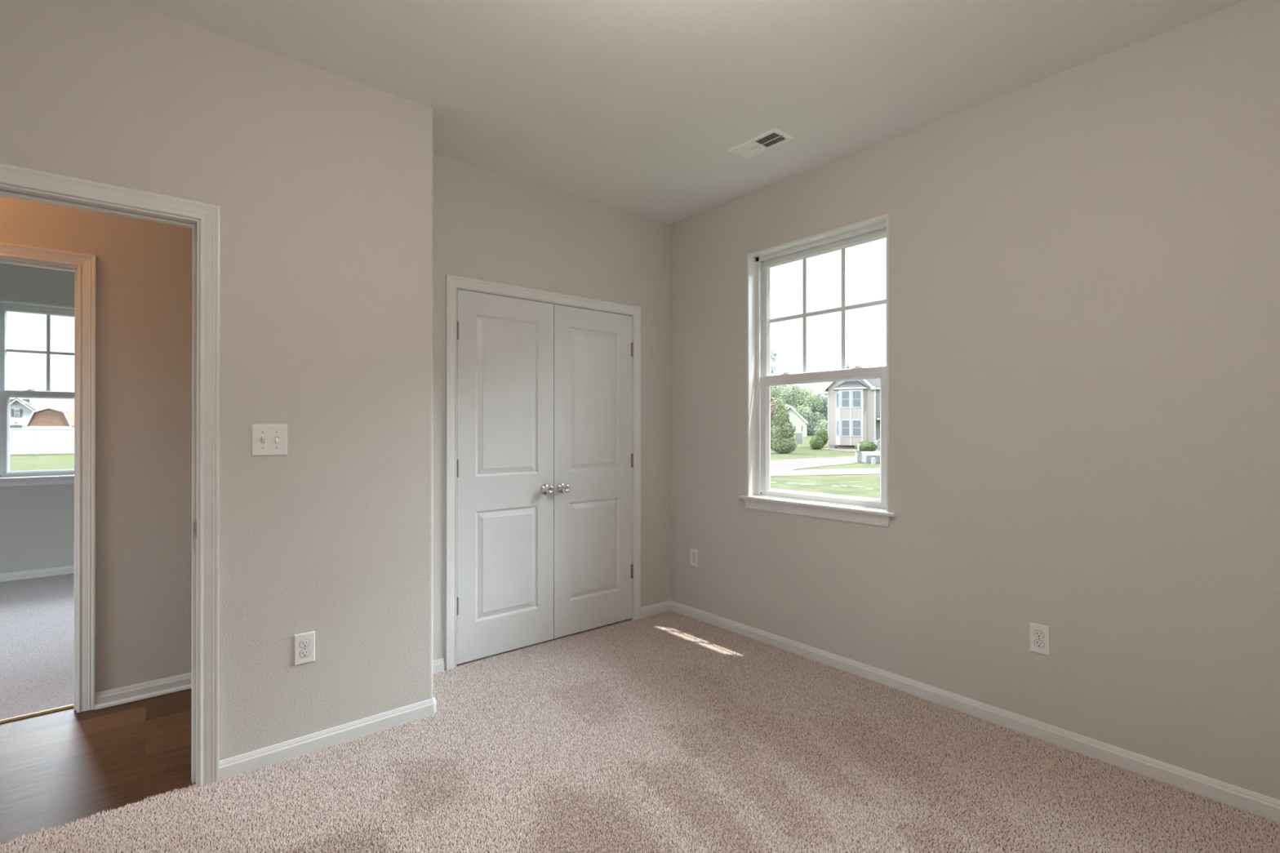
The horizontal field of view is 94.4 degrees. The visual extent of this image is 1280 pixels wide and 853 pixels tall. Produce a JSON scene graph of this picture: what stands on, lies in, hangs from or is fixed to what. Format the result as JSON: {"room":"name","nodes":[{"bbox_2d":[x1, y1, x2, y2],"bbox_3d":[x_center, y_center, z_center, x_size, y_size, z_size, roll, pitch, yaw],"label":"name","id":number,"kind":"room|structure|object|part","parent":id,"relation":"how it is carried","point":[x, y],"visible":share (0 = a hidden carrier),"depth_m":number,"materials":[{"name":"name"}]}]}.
{"room":"empty bedroom","nodes":[
{"label":"empty bedroom","id":0,"kind":"room"},
{"bbox_2d":[0,262,74,573],"bbox_3d":[-5.079,0.084,5.316,3.830,3.043,0.150,0,0,-40],"label":"wall","id":1,"kind":"structure","parent":0,"point":[37,522],"depth_m":5.11,"materials":[{"name":"grey paint"}]},
{"bbox_2d":[0,299,74,487],"bbox_3d":[-5.099,-0.277,5.277,0.992,1.574,0.184,0,0,-40],"label":"window","id":2,"kind":"structure","parent":1,"relation":"in","point":[38,477],"depth_m":5.10,"materials":[{"name":"white paint"}]},
{"bbox_3d":[-5.121,0.060,5.302,0.833,0.736,0.026,0,0,-40],"label":"sash","id":3,"kind":"part","parent":2,"relation":"part of","materials":[{"name":"white plastic"}]},
{"bbox_3d":[-5.141,-0.649,5.327,0.833,0.759,0.027,0,0,-40],"label":"sash","id":4,"kind":"part","parent":2,"relation":"part of","materials":[{"name":"white plastic"}]},
{"bbox_2d":[0,565,74,582],"bbox_3d":[-5.027,1.270,5.251,3.600,0.070,0.012,0,0,-40],"label":"baseboard","id":5,"kind":"structure","parent":1,"relation":"attached to","point":[64,570],"depth_m":5.10,"materials":[{"name":"white paint"}]},
{"bbox_2d":[0,195,191,693],"bbox_3d":[-2.799,-0.071,2.579,3.600,2.743,0.115,0,0,-40],"label":"wall","id":6,"kind":"structure","parent":0,"point":[144,380],"depth_m":2.84,"materials":[{"name":"grey paint"}]},
{"bbox_2d":[0,241,96,712],"bbox_3d":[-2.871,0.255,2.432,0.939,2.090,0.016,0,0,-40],"label":"door frame","id":7,"kind":"structure","parent":6,"relation":"attached to","point":[86,263],"depth_m":2.71,"materials":[{"name":"white paint"}]},
{"bbox_2d":[94,672,191,710],"bbox_3d":[-2.116,1.266,3.053,1.020,0.070,0.026,0,0,-40],"label":"baseboard","id":8,"kind":"structure","parent":6,"relation":"attached to","point":[105,699],"depth_m":2.83,"materials":[{"name":"white paint"}]},
{"bbox_2d":[0,0,433,760],"bbox_3d":[-2.377,-0.073,1.843,3.305,2.743,0.546,0,0,-40],"label":"wall","id":9,"kind":"structure","parent":0,"point":[321,182],"depth_m":2.32,"materials":[{"name":"grey paint"}]},
{"bbox_2d":[0,163,219,786],"bbox_3d":[-1.946,0.271,1.920,0.850,2.062,0.115,0,0,-40],"label":"door frame","id":10,"kind":"structure","parent":9,"relation":"in","point":[6,190],"depth_m":2.14,"materials":[{"name":"white paint"}]},
{"bbox_3d":[-1.611,0.374,2.150,0.008,0.060,0.034,0,0,-40],"label":"strike plate","id":11,"kind":"part","parent":10,"relation":"part of","materials":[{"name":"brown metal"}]},
{"bbox_2d":[251,424,287,456],"bbox_3d":[-1.419,0.052,2.272,0.119,0.121,0.020,0,0,-40],"label":"light switch","id":12,"kind":"object","parent":9,"relation":"attached to","point":[266,439],"visible":1,"depth_m":2.27,"materials":[{"name":"white plastic"}]},
{"bbox_2d":[293,631,315,666],"bbox_3d":[-1.331,0.880,2.352,0.073,0.121,0.008,0,0,-40],"label":"wall outlet","id":13,"kind":"object","parent":9,"relation":"attached to","point":[304,643],"visible":1,"depth_m":2.35,"materials":[{"name":"white plastic"}]},
{"bbox_2d":[299,649,309,657],"bbox_3d":[-1.329,0.900,2.350,0.034,0.028,0.002,0,0,-40],"label":"receptacle","id":14,"kind":"object","parent":13,"relation":"attached to","point":[303,653],"depth_m":2.35,"materials":[{"name":"white plastic"}]},
{"bbox_2d":[299,640,309,647],"bbox_3d":[-1.329,0.861,2.350,0.034,0.028,0.002,0,0,-40],"label":"receptacle","id":15,"kind":"object","parent":13,"relation":"attached to","point":[303,643],"depth_m":2.35,"materials":[{"name":"white plastic"}]},
{"bbox_2d":[432,153,671,670],"bbox_3d":[-0.577,-0.069,3.623,1.972,2.743,0.115,0,0,-40],"label":"wall","id":16,"kind":"structure","parent":0,"point":[489,225],"depth_m":3.66,"materials":[{"name":"grey paint"}]},
{"bbox_2d":[456,288,554,664],"bbox_3d":[-0.749,0.272,3.385,0.612,2.030,0.100,0,0,-40],"label":"door","id":17,"kind":"structure","parent":16,"relation":"in","point":[504,461],"depth_m":3.38,"materials":[{"name":"white paint"}]},
{"bbox_3d":[-0.537,0.376,3.521,0.052,0.052,0.038,0,0,-40],"label":"knob","id":18,"kind":"part","parent":17,"relation":"part of","materials":[{"name":"silver metal"}]},
{"bbox_2d":[445,274,640,671],"bbox_3d":[-0.553,0.247,3.632,1.345,2.111,0.132,0,0,-40],"label":"door frame","id":19,"kind":"structure","parent":16,"relation":"attached to","point":[452,282],"depth_m":3.25,"materials":[{"name":"white paint"}]},
{"bbox_2d":[553,304,633,638],"bbox_3d":[-0.274,0.273,3.780,0.612,2.030,0.100,0,0,-40],"label":"door","id":20,"kind":"structure","parent":16,"relation":"in","point":[593,349],"depth_m":3.77,"materials":[{"name":"white paint"}]},
{"bbox_3d":[-0.450,0.376,3.594,0.052,0.052,0.038,0,0,-40],"label":"knob","id":21,"kind":"part","parent":20,"relation":"part of","materials":[{"name":"silver metal"}]},
{"bbox_2d":[0,573,1279,852],"bbox_3d":[-1.921,1.448,2.750,5.172,0.304,7.830,0,0,-40],"label":"floor","id":22,"kind":"structure","parent":0,"point":[743,663],"depth_m":2.28,"materials":[{"name":"beige carpet"}]},
{"bbox_2d":[0,704,73,723],"bbox_3d":[-2.934,1.297,2.505,0.812,0.011,0.013,0,0,-40],"label":"threshold strip","id":23,"kind":"object","parent":22,"relation":"on","point":[70,705],"visible":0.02,"depth_m":2.67,"materials":[{"name":"wood"}]},
{"bbox_2d":[0,610,1279,852],"bbox_3d":[-0.059,1.293,1.673,3.669,0.016,3.783,0,0,-40],"label":"carpet","id":24,"kind":"object","parent":22,"relation":"on","point":[667,637],"visible":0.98,"depth_m":2.17,"materials":[{"name":"beige carpet"}]},
{"bbox_2d":[122,0,1246,223],"bbox_3d":[-1.915,-1.503,2.768,5.427,0.120,8.120,0,0,-40],"label":"ceiling","id":25,"kind":"structure","parent":0,"point":[639,107],"depth_m":2.35,"materials":[{"name":"white paint"}]},
{"bbox_2d":[728,128,794,159],"bbox_3d":[0.615,-1.436,3.026,0.152,0.012,0.300,0,0,-40],"label":"ceiling vent","id":26,"kind":"object","parent":25,"relation":"in","point":[775,137],"visible":1,"depth_m":3.01,"materials":[{"name":"white metal"}]},
{"bbox_2d":[671,0,1279,799],"bbox_3d":[1.205,0.080,3.142,0.150,3.043,4.706,0,0,-40],"label":"wall","id":27,"kind":"structure","parent":0,"point":[1084,259],"depth_m":2.42,"materials":[{"name":"grey paint"}]},
{"bbox_2d":[690,547,697,567],"bbox_3d":[0.366,0.891,4.024,0.008,0.121,0.073,0,0,-40],"label":"wall outlet","id":28,"kind":"object","parent":27,"relation":"attached to","point":[694,553],"visible":1,"depth_m":4.02,"materials":[{"name":"white plastic"}]},
{"bbox_2d":[218,600,1279,822],"bbox_3d":[-0.019,1.263,1.631,3.662,0.070,3.656,0,0,-40],"label":"baseboard","id":29,"kind":"structure","parent":27,"relation":"attached to","point":[1242,798],"depth_m":2.45,"materials":[{"name":"white paint"}]},
{"bbox_2d":[738,213,896,527],"bbox_3d":[1.001,-0.281,3.361,0.184,1.574,0.992,0,0,-40],"label":"window","id":30,"kind":"structure","parent":27,"relation":"in","point":[760,495],"depth_m":3.45,"materials":[{"name":"white paint"}]},
{"bbox_3d":[1.027,0.056,3.381,0.026,0.736,0.833,0,0,-40],"label":"sash","id":31,"kind":"part","parent":30,"relation":"part of","materials":[{"name":"white plastic"}]},
{"bbox_3d":[1.051,-0.653,3.403,0.027,0.759,0.833,0,0,-40],"label":"sash","id":32,"kind":"part","parent":30,"relation":"part of","materials":[{"name":"white plastic"}]},
{"bbox_2d":[1029,622,1049,655],"bbox_3d":[1.663,0.884,2.467,0.008,0.121,0.073,0,0,-40],"label":"wall outlet","id":33,"kind":"object","parent":27,"relation":"attached to","point":[1039,634],"visible":1,"depth_m":2.46,"materials":[{"name":"white plastic"}]},
{"bbox_2d":[1034,640,1044,647],"bbox_3d":[1.661,0.904,2.466,0.002,0.028,0.034,0,0,-40],"label":"receptacle","id":34,"kind":"object","parent":33,"relation":"attached to","point":[1037,643],"depth_m":2.47,"materials":[{"name":"white plastic"}]},
{"bbox_2d":[1034,630,1044,638],"bbox_3d":[1.661,0.865,2.466,0.003,0.028,0.034,0,0,-40],"label":"receptacle","id":35,"kind":"object","parent":33,"relation":"attached to","point":[1037,633],"depth_m":2.47,"materials":[{"name":"white plastic"}]},
{"label":"outside","id":36,"kind":"structure","parent":0,"visible":0},
{"bbox_2d":[9,435,879,498],"bbox_3d":[-63.356,2.169,122.922,580.000,0.042,390.000,0,0,-40],"label":"lawn","id":37,"kind":"structure","parent":36,"point":[867,486],"depth_m":26.74,"materials":[{"name":"green plant"}]},
{"bbox_2d":[9,397,39,437],"bbox_3d":[-122.522,-1.699,116.594,6.018,7.791,12.000,0,0,-40],"label":"house","id":38,"kind":"structure","parent":37,"relation":"on","point":[20,412],"depth_m":114.69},
{"bbox_2d":[11,408,13,417],"bbox_3d":[-120.774,-2.612,114.056,0.293,1.503,0.140,0,0,-40],"label":"shutter","id":39,"kind":"object","parent":38,"relation":"hanging from","point":[12,410],"depth_m":114.01,"materials":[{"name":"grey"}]},
{"bbox_3d":[-120.289,-2.594,114.382,0.552,1.258,0.060,0,0,-40],"label":"pane","id":40,"kind":"part","parent":38,"relation":"part of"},
{"bbox_3d":[-119.924,-3.965,114.110,5.161,2.779,0.150,0,0,-40],"label":"rake trim","id":41,"kind":"part","parent":38,"relation":"part of","materials":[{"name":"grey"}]},
{"bbox_2d":[9,426,74,454],"bbox_3d":[-48.606,1.031,37.598,25.560,1.990,0.130,0,0,-40],"label":"vinyl fence","id":42,"kind":"object","parent":37,"relation":"on","point":[64,437],"visible":0.42,"depth_m":42.42,"materials":[{"name":"white plastic"}]},
{"bbox_3d":[-43.013,1.041,42.258,0.120,1.990,0.130,0,0,-40],"label":"fence post","id":43,"kind":"part","parent":42,"relation":"part of","materials":[{"name":"white plastic"}]},
{"bbox_2d":[25,407,74,444],"bbox_3d":[-68.068,-0.050,69.947,4.196,4.290,5.400,0,0,-18],"label":"barn","id":44,"kind":"object","parent":37,"relation":"on","point":[47,417],"visible":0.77,"depth_m":67.63,"materials":[{"name":"brown wood"}]},
{"bbox_3d":[-67.272,-0.969,67.469,4.196,2.463,0.190,0,0,-18],"label":"trim","id":45,"kind":"part","parent":44,"relation":"part of","materials":[{"name":"grey"}]},
{"bbox_2d":[770,345,777,373],"bbox_3d":[4.322,-1.484,24.014,2.451,6.962,2.031,0,0,0],"label":"young tree","id":46,"kind":"object","parent":37,"relation":"on","point":[775,368],"visible":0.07,"depth_m":23.84,"materials":[{"name":"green plant"}]},
{"bbox_2d":[770,385,780,402],"bbox_3d":[32.986,-4.602,154.250,8.044,16.114,7.229,0,0,0],"label":"tree","id":47,"kind":"object","parent":37,"relation":"on","point":[774,392],"visible":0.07,"depth_m":152.34,"materials":[{"name":"green plant"}]},
{"bbox_2d":[770,399,786,450],"bbox_3d":[10.960,-0.108,48.971,2.201,4.328,1.807,0,0,0],"label":"tree","id":48,"kind":"object","parent":37,"relation":"on","point":[773,403],"visible":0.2,"depth_m":48.45,"materials":[{"name":"green plant"}]},
{"bbox_2d":[770,400,797,453],"bbox_3d":[10.515,0.043,43.782,2.316,4.046,1.950,0,0,0],"label":"evergreen","id":49,"kind":"object","parent":37,"relation":"on","point":[783,440],"visible":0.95,"depth_m":43.37,"materials":[{"name":"green plant"}]},
{"bbox_2d":[773,384,798,400],"bbox_3d":[40.020,-5.040,168.049,9.782,15.863,7.850,0,0,0],"label":"tree","id":50,"kind":"object","parent":37,"relation":"on","point":[780,388],"visible":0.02,"depth_m":166.37,"materials":[{"name":"green plant"}]},
{"bbox_2d":[784,404,798,412],"bbox_3d":[35.836,-1.324,146.648,7.454,8.785,6.413,0,0,0],"label":"tree","id":51,"kind":"object","parent":37,"relation":"on","point":[787,406],"visible":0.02,"depth_m":146.14,"materials":[{"name":"green plant"}]},
{"bbox_2d":[779,384,812,409],"bbox_3d":[42.049,-3.418,160.665,9.788,16.463,8.883,0,0,0],"label":"tree","id":52,"kind":"object","parent":37,"relation":"on","point":[792,399],"visible":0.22,"depth_m":159.37,"materials":[{"name":"green plant"}]},
{"bbox_2d":[786,405,808,436],"bbox_3d":[32.451,-1.032,126.079,6.327,6.597,9.200,0,0,17],"label":"house","id":53,"kind":"structure","parent":37,"relation":"on","point":[799,423],"depth_m":121.99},
{"bbox_2d":[795,432,802,444],"bbox_3d":[18.772,1.402,70.042,0.872,1.288,0.090,0,0,0],"label":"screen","id":54,"kind":"object","parent":37,"relation":"on","point":[800,434],"visible":0.86,"depth_m":70.00,"materials":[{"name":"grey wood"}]},
{"bbox_2d":[795,405,813,420],"bbox_3d":[41.718,-0.999,150.076,7.740,8.912,6.800,0,0,0],"label":"tree","id":55,"kind":"object","parent":37,"relation":"on","point":[804,411],"visible":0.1,"depth_m":148.91,"materials":[{"name":"green plant"}]},
{"bbox_2d":[798,386,816,399],"bbox_3d":[48.206,-3.846,174.652,10.063,16.273,8.466,0,0,0],"label":"tree","id":56,"kind":"object","parent":37,"relation":"on","point":[805,390],"visible":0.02,"depth_m":173.51,"materials":[{"name":"green plant"}]},
{"bbox_2d":[806,393,824,413],"bbox_3d":[48.615,-2.868,164.337,8.033,12.938,6.970,0,0,0],"label":"tree","id":57,"kind":"object","parent":37,"relation":"on","point":[817,400],"visible":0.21,"depth_m":162.79,"materials":[{"name":"green plant"}]},
{"bbox_2d":[806,411,826,435],"bbox_3d":[43.460,-0.293,146.903,6.106,7.121,5.076,0,0,0],"label":"tree","id":58,"kind":"object","parent":37,"relation":"on","point":[813,418],"visible":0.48,"depth_m":145.61,"materials":[{"name":"green plant"}]},
{"bbox_2d":[808,429,828,449],"bbox_3d":[15.819,1.197,52.239,2.010,1.858,1.299,0,0,-34],"label":"shrub","id":59,"kind":"object","parent":37,"relation":"on","point":[820,438],"visible":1,"depth_m":51.93,"materials":[{"name":"green plant"}]},
{"bbox_2d":[813,418,827,433],"bbox_3d":[44.085,0.748,143.349,4.385,5.295,3.830,0,0,0],"label":"tree","id":60,"kind":"object","parent":37,"relation":"on","point":[821,424],"visible":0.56,"depth_m":142.41,"materials":[{"name":"green plant"}]},
{"bbox_2d":[820,395,827,421],"bbox_3d":[50.515,-2.195,157.367,5.186,12.021,4.811,0,0,0],"label":"tree","id":61,"kind":"object","parent":37,"relation":"on","point":[824,404],"visible":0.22,"depth_m":156.63,"materials":[{"name":"green plant"}]},
{"bbox_2d":[820,447,879,451],"bbox_3d":[19.560,2.023,52.455,6.332,0.070,11.424,0,0,24],"label":"mulch bed","id":62,"kind":"object","parent":37,"relation":"on","point":[827,448],"visible":0.35,"depth_m":51.48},
{"bbox_2d":[821,363,882,448],"bbox_3d":[22.128,-1.859,55.601,9.486,7.947,6.950,0,0,21],"label":"house","id":63,"kind":"structure","parent":37,"relation":"on","point":[853,406],"depth_m":53.50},
{"bbox_3d":[18.038,0.167,54.070,0.025,1.334,0.296,0,0,-9],"label":"pane","id":64,"kind":"part","parent":63,"relation":"part of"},
{"bbox_3d":[18.038,-2.365,54.075,0.025,1.301,0.296,0,0,-9],"label":"pane","id":65,"kind":"part","parent":63,"relation":"part of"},
{"bbox_3d":[18.566,0.139,53.526,0.615,1.388,0.020,0,0,21],"label":"pane","id":66,"kind":"part","parent":63,"relation":"part of","materials":[{"name":"grey glass"}]},
{"bbox_3d":[18.566,-2.475,53.531,0.615,1.410,0.020,0,0,21],"label":"pane","id":67,"kind":"part","parent":63,"relation":"part of","materials":[{"name":"grey glass"}]},
{"bbox_3d":[19.089,-0.913,53.643,3.115,5.227,0.780,0,0,21],"label":"bay trim","id":68,"kind":"part","parent":63,"relation":"part of","materials":[{"name":"grey"}]},
{"bbox_3d":[19.451,0.138,53.186,0.666,1.388,0.020,0,0,21],"label":"pane","id":69,"kind":"part","parent":63,"relation":"part of","materials":[{"name":"grey glass"}]},
{"bbox_3d":[19.451,-2.475,53.191,0.666,1.410,0.020,0,0,21],"label":"pane","id":70,"kind":"part","parent":63,"relation":"part of","materials":[{"name":"grey glass"}]},
{"bbox_3d":[21.384,1.316,52.639,0.834,1.573,0.120,0,0,21],"label":"stair railing","id":71,"kind":"part","parent":63,"relation":"part of","materials":[{"name":"grey"}]},
{"bbox_2d":[853,440,877,452],"bbox_3d":[17.561,1.585,46.059,1.737,0.932,1.519,0,0,0],"label":"round shrub","id":72,"kind":"object","parent":37,"relation":"on","point":[867,446],"visible":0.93,"depth_m":45.63,"materials":[{"name":"green plant"}]},
{"bbox_2d":[859,451,879,463],"bbox_3d":[12.663,1.690,32.008,1.266,0.647,0.960,0,0,0],"label":"utility box","id":73,"kind":"object","parent":37,"relation":"on","point":[865,456],"visible":0.44,"depth_m":31.61,"materials":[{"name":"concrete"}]},
{"bbox_2d":[871,457,875,464],"bbox_3d":[12.088,1.806,30.699,0.204,0.350,0.204,0,0,0],"label":"utility pedestal","id":74,"kind":"object","parent":37,"relation":"on","point":[873,460],"visible":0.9,"depth_m":30.62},
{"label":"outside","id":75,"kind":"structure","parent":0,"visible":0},
{"bbox_2d":[770,455,862,473],"bbox_3d":[2.081,1.973,29.503,37.020,0.070,14.812,0,0,-15],"label":"street","id":76,"kind":"structure","parent":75,"point":[780,465],"depth_m":31.33,"materials":[{"name":"grey asphalt"}]},
{"bbox_2d":[854,449,859,462],"bbox_3d":[11.915,1.632,32.476,0.238,0.705,0.238,0,0,0],"label":"utility pedestal","id":77,"kind":"object","parent":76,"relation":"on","point":[857,451],"visible":0.92,"depth_m":32.39,"materials":[{"name":"grey plastic"}]},
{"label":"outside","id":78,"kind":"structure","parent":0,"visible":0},
{"bbox_2d":[770,468,879,476],"bbox_3d":[0.295,1.957,23.105,25.108,0.075,4.001,0,0,-12],"label":"sidewalk","id":79,"kind":"structure","parent":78,"point":[837,471],"depth_m":24.93,"materials":[{"name":"concrete"}]}
]}

